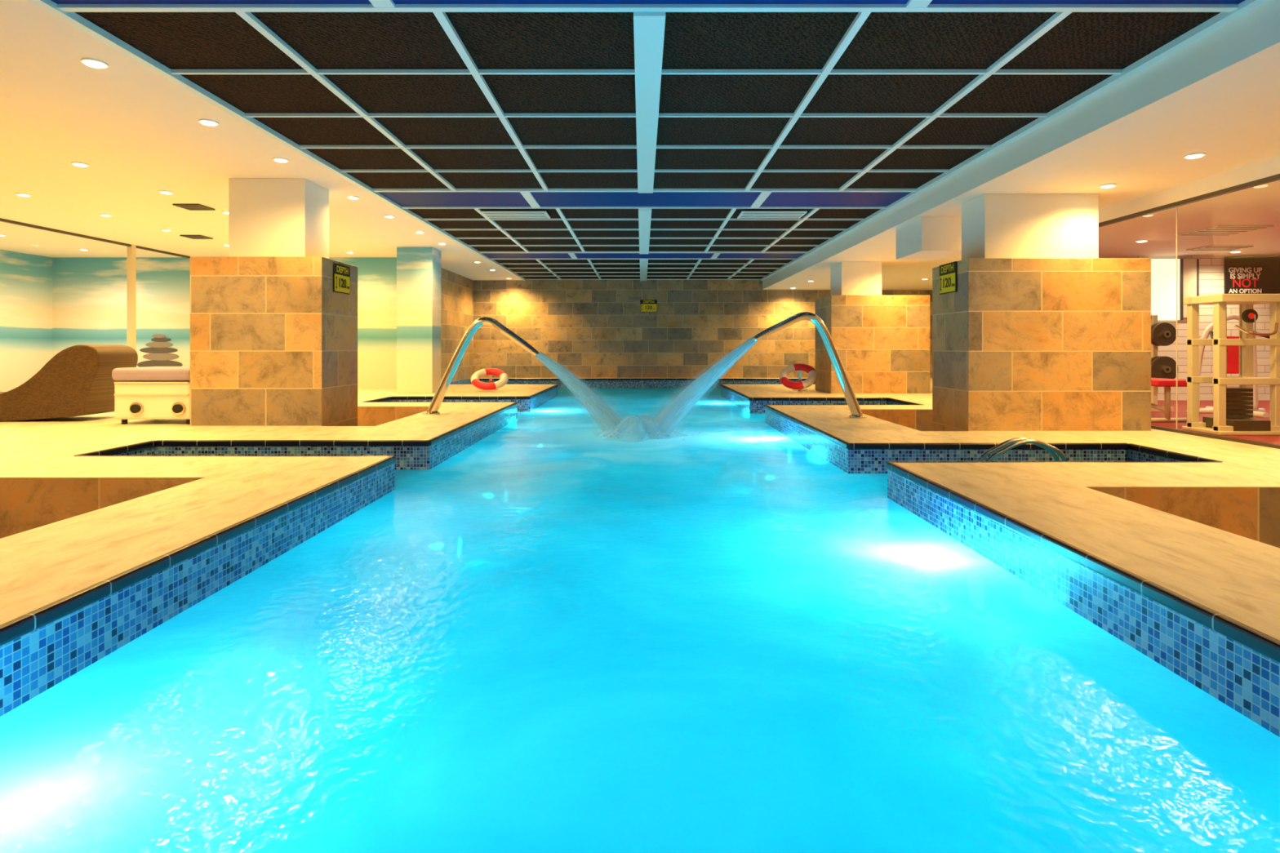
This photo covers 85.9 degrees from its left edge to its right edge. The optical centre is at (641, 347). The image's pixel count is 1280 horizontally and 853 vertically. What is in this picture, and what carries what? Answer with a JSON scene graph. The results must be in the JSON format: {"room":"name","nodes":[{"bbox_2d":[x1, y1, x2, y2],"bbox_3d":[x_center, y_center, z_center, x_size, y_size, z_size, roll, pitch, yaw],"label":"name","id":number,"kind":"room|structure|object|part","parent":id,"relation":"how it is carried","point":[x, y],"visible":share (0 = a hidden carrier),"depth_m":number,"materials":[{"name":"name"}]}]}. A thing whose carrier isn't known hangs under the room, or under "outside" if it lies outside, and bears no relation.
{"room":"indoor swimming pool","nodes":[
{"label":"indoor swimming pool","id":0,"kind":"room"},
{"bbox_2d":[0,249,396,391],"bbox_3d":[-8.925,-0.300,6.350,8.250,3.800,17.700,0,0,0],"label":"wall","id":1,"kind":"structure","parent":0,"point":[49,306],"depth_m":15.05,"materials":[{"name":"paint"}]},
{"bbox_2d":[137,333,182,367],"bbox_3d":[-10.550,0.100,15.043,1.000,0.780,0.005,0,0,0],"label":"print","id":2,"kind":"object","parent":1,"relation":"attached to","point":[158,356],"visible":0.94,"depth_m":15.04,"materials":[{"name":"grey"}]},
{"bbox_2d":[440,267,473,382],"bbox_3d":[-5.050,-0.650,17.700,0.200,3.100,5.000,0,0,0],"label":"wall","id":3,"kind":"structure","parent":0,"point":[456,290],"depth_m":18.30,"materials":[{"name":"tile"}]},
{"bbox_2d":[0,0,1279,289],"bbox_3d":[0.050,-1.820,8.850,25.900,0.560,22.700,0,0,0],"label":"ceiling","id":4,"kind":"structure","parent":0,"point":[140,135],"depth_m":6.03,"materials":[{"name":"paint"}]},
{"bbox_2d":[15,192,31,196],"bbox_3d":[-7.950,-1.960,8.840,0.150,0.019,0.150,0,0,0],"label":"recessed light","id":5,"kind":"object","parent":4,"relation":"in","point":[16,193],"visible":1,"depth_m":8.81,"materials":[{"name":"white paint"}]},
{"bbox_2d":[71,161,88,166],"bbox_3d":[-6.020,-1.960,7.370,0.150,0.019,0.150,0,0,0],"label":"recessed light","id":6,"kind":"object","parent":4,"relation":"in","point":[76,163],"visible":1,"depth_m":7.33,"materials":[{"name":"white paint"}]},
{"bbox_2d":[80,57,108,68],"bbox_3d":[-3.780,-1.960,4.750,0.150,0.019,0.150,0,0,0],"label":"recessed light","id":7,"kind":"object","parent":4,"relation":"in","point":[95,63],"visible":1,"depth_m":4.73,"materials":[{"name":"white paint"}]},
{"bbox_2d":[99,213,112,216],"bbox_3d":[-7.950,-1.960,10.200,0.150,0.019,0.150,0,0,0],"label":"recessed light","id":8,"kind":"object","parent":4,"relation":"in","point":[102,215],"visible":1,"depth_m":10.17,"materials":[{"name":"white paint"}]},
{"bbox_2d":[159,190,173,194],"bbox_3d":[-6.020,-1.960,8.700,0.150,0.019,0.150,0,0,0],"label":"recessed light","id":9,"kind":"object","parent":4,"relation":"in","point":[165,192],"visible":1,"depth_m":8.67,"materials":[{"name":"white paint"}]},
{"bbox_2d":[172,204,215,210],"bbox_3d":[-6.250,-1.958,9.600,0.360,0.024,0.360,0,0,0],"label":"ceiling vent","id":10,"kind":"object","parent":4,"relation":"in","point":[188,206],"depth_m":9.58,"materials":[{"name":"brown metal"}]},
{"bbox_2d":[179,235,213,239],"bbox_3d":[-7.900,-1.958,12.200,0.360,0.024,0.360,0,0,0],"label":"ceiling vent","id":11,"kind":"object","parent":4,"relation":"in","point":[193,237],"depth_m":12.14,"materials":[{"name":"brown metal"}]},
{"bbox_2d":[198,119,218,125],"bbox_3d":[-3.780,-1.960,6.000,0.150,0.019,0.150,0,0,0],"label":"recessed light","id":12,"kind":"object","parent":4,"relation":"in","point":[206,122],"visible":1,"depth_m":5.97,"materials":[{"name":"white paint"}]},
{"bbox_2d":[272,157,288,162],"bbox_3d":[-3.780,-1.960,7.200,0.150,0.019,0.150,0,0,0],"label":"recessed light","id":13,"kind":"object","parent":4,"relation":"in","point":[277,159],"visible":1,"depth_m":7.17,"materials":[{"name":"white paint"}]},
{"bbox_2d":[346,195,359,199],"bbox_3d":[-3.780,-1.960,9.000,0.150,0.019,0.150,0,0,0],"label":"recessed light","id":14,"kind":"object","parent":4,"relation":"in","point":[348,197],"visible":1,"depth_m":8.97,"materials":[{"name":"white paint"}]},
{"bbox_2d":[384,214,395,217],"bbox_3d":[-3.780,-1.960,10.300,0.150,0.019,0.150,0,0,0],"label":"recessed light","id":15,"kind":"object","parent":4,"relation":"in","point":[386,215],"visible":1,"depth_m":10.26,"materials":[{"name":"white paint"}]},
{"bbox_2d":[480,210,550,218],"bbox_3d":[-1.870,-1.974,10.250,0.950,0.024,0.500,0,0,0],"label":"air diffuser","id":16,"kind":"object","parent":4,"relation":"in","point":[488,214],"depth_m":10.15,"materials":[{"name":"white metal"}]},
{"bbox_2d":[28,0,1267,280],"bbox_3d":[0.035,-1.986,8.758,7.030,0.056,22.915,0,0,0],"label":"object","id":17,"kind":"structure","parent":4,"relation":"attached to","point":[649,15],"depth_m":5.66,"materials":[{"name":"white metal"}]},
{"bbox_2d":[737,210,807,218],"bbox_3d":[1.930,-1.974,10.250,0.950,0.024,0.500,0,0,0],"label":"air diffuser","id":18,"kind":"object","parent":4,"relation":"in","point":[744,214],"depth_m":10.15,"materials":[{"name":"white metal"}]},
{"bbox_2d":[1099,183,1116,188],"bbox_3d":[4.880,-1.690,7.200,0.150,0.019,0.150,0,0,0],"label":"recessed light","id":19,"kind":"object","parent":4,"relation":"in","point":[1106,185],"visible":1,"depth_m":7.17,"materials":[{"name":"white paint"}]},
{"bbox_2d":[1135,240,1148,242],"bbox_3d":[7.200,-1.530,9.900,0.150,0.019,0.150,0,0,0],"label":"recessed light","id":20,"kind":"object","parent":4,"relation":"in","point":[1137,241],"visible":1,"depth_m":9.87,"materials":[{"name":"white paint"}]},
{"bbox_2d":[1183,152,1205,159],"bbox_3d":[4.880,-1.690,6.070,0.150,0.019,0.150,0,0,0],"label":"recessed light","id":21,"kind":"object","parent":4,"relation":"in","point":[1195,155],"visible":1,"depth_m":6.04,"materials":[{"name":"white paint"}]},
{"bbox_2d":[1186,245,1253,250],"bbox_3d":[8.900,-1.528,10.600,0.700,0.024,0.400,0,0,0],"label":"air diffuser","id":22,"kind":"object","parent":4,"relation":"in","point":[1206,247],"depth_m":10.57,"materials":[{"name":"white metal"}]},
{"bbox_2d":[1174,225,1273,235],"bbox_3d":[7.600,-1.528,9.000,0.700,0.024,0.700,0,0,0],"label":"air diffuser","id":23,"kind":"object","parent":4,"relation":"in","point":[1216,230],"depth_m":8.94,"materials":[{"name":"white metal"}]},
{"bbox_2d":[1229,250,1241,253],"bbox_3d":[9.500,-1.530,11.000,0.150,0.019,0.150,0,0,0],"label":"recessed light","id":24,"kind":"object","parent":4,"relation":"in","point":[1233,251],"visible":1,"depth_m":10.96,"materials":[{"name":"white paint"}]},
{"bbox_2d":[0,377,1279,737],"bbox_3d":[0.050,1.694,8.850,25.900,1.612,22.700,0,0,0],"label":"floor","id":25,"kind":"structure","parent":0,"point":[1207,534],"depth_m":4.44,"materials":[{"name":"beige stone"}]},
{"bbox_2d":[0,344,137,421],"bbox_3d":[-7.731,0.432,8.625,2.362,0.932,0.650,0,0,0],"label":"lounger","id":26,"kind":"object","parent":25,"relation":"on","point":[77,380],"visible":0.9,"depth_m":8.30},
{"bbox_2d":[0,217,190,351],"bbox_3d":[-9.800,-0.535,10.375,0.100,2.870,9.250,0,0,0],"label":"frame","id":27,"kind":"object","parent":25,"relation":"on","point":[131,249],"visible":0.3,"depth_m":13.15,"materials":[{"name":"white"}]},
{"bbox_2d":[111,366,190,424],"bbox_3d":[-5.700,0.570,8.335,0.940,0.660,0.770,0,0,0],"label":"bench","id":28,"kind":"object","parent":25,"relation":"on","point":[147,393],"visible":0.76,"depth_m":8.00,"materials":[{"name":"white wood"}]},
{"bbox_2d":[111,366,190,381],"bbox_3d":[-5.700,0.315,8.345,0.940,0.150,0.750,0,0,0],"label":"cushion","id":29,"kind":"object","parent":28,"relation":"on","point":[147,373],"depth_m":7.98,"materials":[{"name":"white fabric"}]},
{"bbox_3d":[-5.700,0.480,7.992,0.860,0.160,0.015,0,0,0],"label":"trim","id":30,"kind":"part","parent":28,"relation":"part of","materials":[{"name":"beige ceramic"}]},
{"bbox_2d":[190,256,357,426],"bbox_3d":[-4.415,0.280,8.361,1.510,2.640,0.998,0,0,0],"label":"cladding","id":31,"kind":"object","parent":25,"relation":"on","point":[273,343],"visible":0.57,"depth_m":7.86,"materials":[{"name":"tile"}]},
{"bbox_2d":[228,177,328,258],"bbox_3d":[-4.365,-1.505,8.310,0.890,0.930,0.620,0,0,0],"label":"column","id":32,"kind":"structure","parent":31,"relation":"on","point":[268,216],"depth_m":8.00,"materials":[{"name":"white paint"}]},
{"bbox_2d":[333,262,350,294],"bbox_3d":[-3.646,-0.830,8.360,0.019,0.340,0.440,0,0,0],"label":"sign","id":33,"kind":"object","parent":31,"relation":"attached to","point":[341,273],"visible":1,"depth_m":8.33,"materials":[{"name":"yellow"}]},
{"bbox_2d":[396,246,440,393],"bbox_3d":[-4.450,-0.535,13.750,0.700,2.870,0.600,0,0,0],"label":"column","id":34,"kind":"structure","parent":25,"relation":"on","point":[418,268],"depth_m":13.45,"materials":[{"name":"paint"}]},
{"bbox_2d":[470,368,508,390],"bbox_3d":[-3.158,0.669,14.280,0.770,0.462,0.782,0,0,-9],"label":"life ring","id":35,"kind":"object","parent":25,"relation":"on","point":[475,381],"visible":1,"depth_m":14.17,"materials":[{"name":"red plastic"}]},
{"bbox_2d":[422,316,627,436],"bbox_3d":[-1.507,0.476,9.250,2.902,1.776,0.624,0,0,0],"label":"fountain","id":36,"kind":"object","parent":25,"relation":"on","point":[603,415],"visible":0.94,"depth_m":9.24,"materials":[{"name":"silver metal"}]},
{"bbox_2d":[0,378,1279,662],"bbox_3d":[0.025,0.925,8.691,9.950,0.059,22.383,0,0,0],"label":"trim","id":37,"kind":"structure","parent":25,"relation":"attached to","point":[1268,646],"depth_m":3.94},
{"bbox_2d":[653,311,866,437],"bbox_3d":[1.403,0.465,9.107,2.992,1.842,0.657,0,0,2],"label":"fountain","id":38,"kind":"object","parent":25,"relation":"on","point":[671,415],"visible":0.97,"depth_m":8.84,"materials":[{"name":"silver metal"}]},
{"bbox_2d":[779,363,817,391],"bbox_3d":[3.239,0.617,14.227,0.770,0.567,0.718,0,0,20],"label":"life ring","id":39,"kind":"object","parent":25,"relation":"on","point":[812,373],"visible":1,"depth_m":14.14,"materials":[{"name":"red plastic"}]},
{"bbox_2d":[815,295,929,393],"bbox_3d":[4.655,-0.060,14.025,1.930,1.920,1.250,0,0,0],"label":"cladding","id":40,"kind":"object","parent":25,"relation":"on","point":[882,343],"visible":1,"depth_m":13.40,"materials":[{"name":"tile"}]},
{"bbox_2d":[830,261,881,295],"bbox_3d":[4.350,-1.360,14.000,0.800,0.680,0.800,0,0,0],"label":"column","id":41,"kind":"structure","parent":40,"relation":"on","point":[846,277],"depth_m":13.60,"materials":[{"name":"white paint"}]},
{"bbox_2d":[932,257,1151,431],"bbox_3d":[4.494,0.320,7.851,1.968,2.560,0.918,0,0,0],"label":"cladding","id":42,"kind":"object","parent":25,"relation":"on","point":[1020,344],"visible":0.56,"depth_m":7.39,"materials":[{"name":"tile"}]},
{"bbox_2d":[939,261,956,294],"bbox_3d":[3.495,-0.790,7.860,0.019,0.340,0.420,0,0,0],"label":"sign","id":43,"kind":"object","parent":42,"relation":"attached to","point":[948,272],"visible":1,"depth_m":7.83,"materials":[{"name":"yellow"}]},
{"bbox_2d":[961,193,1098,260],"bbox_3d":[4.420,-1.330,7.880,1.260,0.740,0.560,0,0,0],"label":"column","id":44,"kind":"structure","parent":42,"relation":"on","point":[994,225],"depth_m":7.60,"materials":[{"name":"white paint"}]},
{"bbox_2d":[1151,315,1177,411],"bbox_3d":[7.150,0.218,9.795,0.500,1.337,0.890,0,0,0],"label":"plate rack","id":45,"kind":"object","parent":25,"relation":"on","point":[1162,334],"visible":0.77,"depth_m":9.39,"materials":[{"name":"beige metal"}]},
{"bbox_2d":[1151,377,1186,422],"bbox_3d":[6.230,0.603,8.750,0.500,0.565,1.400,0,0,0],"label":"weight bench","id":46,"kind":"object","parent":25,"relation":"on","point":[1166,384],"visible":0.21,"depth_m":8.12,"materials":[{"name":"red"}]},
{"bbox_2d":[1098,173,1279,448],"bbox_3d":[5.680,-0.320,8.025,0.060,2.440,5.150,0,0,0],"label":"frame","id":47,"kind":"object","parent":25,"relation":"on","point":[1276,177],"visible":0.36,"depth_m":7.01,"materials":[{"name":"dark brown metal"}]},
{"bbox_2d":[1182,293,1279,435],"bbox_3d":[6.200,0.173,7.139,0.720,1.427,0.602,0,0,0],"label":"station","id":48,"kind":"object","parent":25,"relation":"on","point":[1233,407],"visible":1,"depth_m":7.03,"materials":[{"name":"beige metal"}]},
{"bbox_2d":[1199,314,1270,417],"bbox_3d":[7.900,0.228,9.150,1.000,1.344,0.900,0,0,0],"label":"machine","id":49,"kind":"object","parent":25,"relation":"on","point":[1233,351],"visible":0.3,"depth_m":9.21,"materials":[{"name":"white metal"}]},
{"bbox_3d":[0.000,1.800,8.800,10.400,1.800,22.800,0,0,0],"label":"basin","id":50,"kind":"object","parent":25,"relation":"in","visible":0},
{"bbox_2d":[0,388,1279,852],"bbox_3d":[0.025,1.180,8.675,9.950,0.001,22.350,0,0,0],"label":"pool water","id":51,"kind":"object","parent":50,"relation":"in","point":[547,636],"visible":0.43,"depth_m":2.32,"materials":[{"name":"blue liquid"}]},
{"bbox_2d":[573,415,700,442],"bbox_3d":[-0.082,1.026,9.064,1.714,0.300,1.331,0,0,0],"label":"water splash","id":52,"kind":"object","parent":51,"relation":"on","point":[633,433],"visible":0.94,"depth_m":8.89,"materials":[{"name":"liquid"}]},
{"bbox_2d":[977,437,1067,461],"bbox_3d":[3.315,1.098,6.010,0.769,0.607,0.160,0,0,0],"label":"pool handrail","id":53,"kind":"object","parent":50,"relation":"attached to","point":[1011,443],"visible":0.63,"depth_m":5.94,"materials":[{"name":"silver metal"}]},
{"bbox_2d":[473,280,932,377],"bbox_3d":[0.050,0.100,20.300,25.900,4.600,0.200,0,0,0],"label":"wall","id":54,"kind":"structure","parent":0,"point":[591,328],"depth_m":20.20,"materials":[{"name":"stone"}]},
{"bbox_2d":[640,299,657,311],"bbox_3d":[0.200,-1.220,20.186,0.500,0.360,0.019,0,0,0],"label":"sign","id":55,"kind":"object","parent":54,"relation":"attached to","point":[646,305],"visible":1,"depth_m":20.18,"materials":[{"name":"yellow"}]},
{"bbox_2d":[896,216,961,259],"bbox_3d":[4.160,-1.475,9.350,1.080,0.450,0.900,0,0,0],"label":"box","id":56,"kind":"object","parent":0,"point":[923,237],"depth_m":8.90,"materials":[{"name":"white paint"}]},
{"bbox_2d":[1098,255,1279,399],"bbox_3d":[9.325,-0.400,11.150,7.350,2.600,1.100,0,0,0],"label":"wall","id":57,"kind":"structure","parent":0,"point":[1211,268],"depth_m":11.55,"materials":[{"name":"paint"}]},
{"bbox_2d":[1151,258,1179,319],"bbox_3d":[8.750,-0.970,11.520,0.500,1.020,0.040,0,0,0],"label":"panel","id":58,"kind":"object","parent":57,"relation":"attached to","point":[1163,271],"visible":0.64,"depth_m":11.50,"materials":[{"name":"beige glass"}]},
{"bbox_2d":[1179,258,1199,319],"bbox_3d":[9.160,-0.970,11.510,0.320,1.020,0.060,0,0,0],"label":"wall panel","id":59,"kind":"object","parent":57,"relation":"attached to","point":[1188,268],"visible":0.78,"depth_m":11.50,"materials":[{"name":"beige"}]},
{"bbox_2d":[1224,256,1279,293],"bbox_3d":[10.610,-1.170,11.518,1.680,0.700,0.024,0,0,0],"label":"poster","id":60,"kind":"object","parent":57,"relation":"attached to","point":[1242,274],"visible":1,"depth_m":11.51,"materials":[{"name":"black paper"}]},
{"bbox_2d":[1098,155,1279,222],"bbox_3d":[5.655,-1.620,4.600,0.010,0.160,14.200,0,0,0],"label":"beam","id":61,"kind":"structure","parent":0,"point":[1271,166],"depth_m":7.01,"materials":[{"name":"white paint"}]}
]}

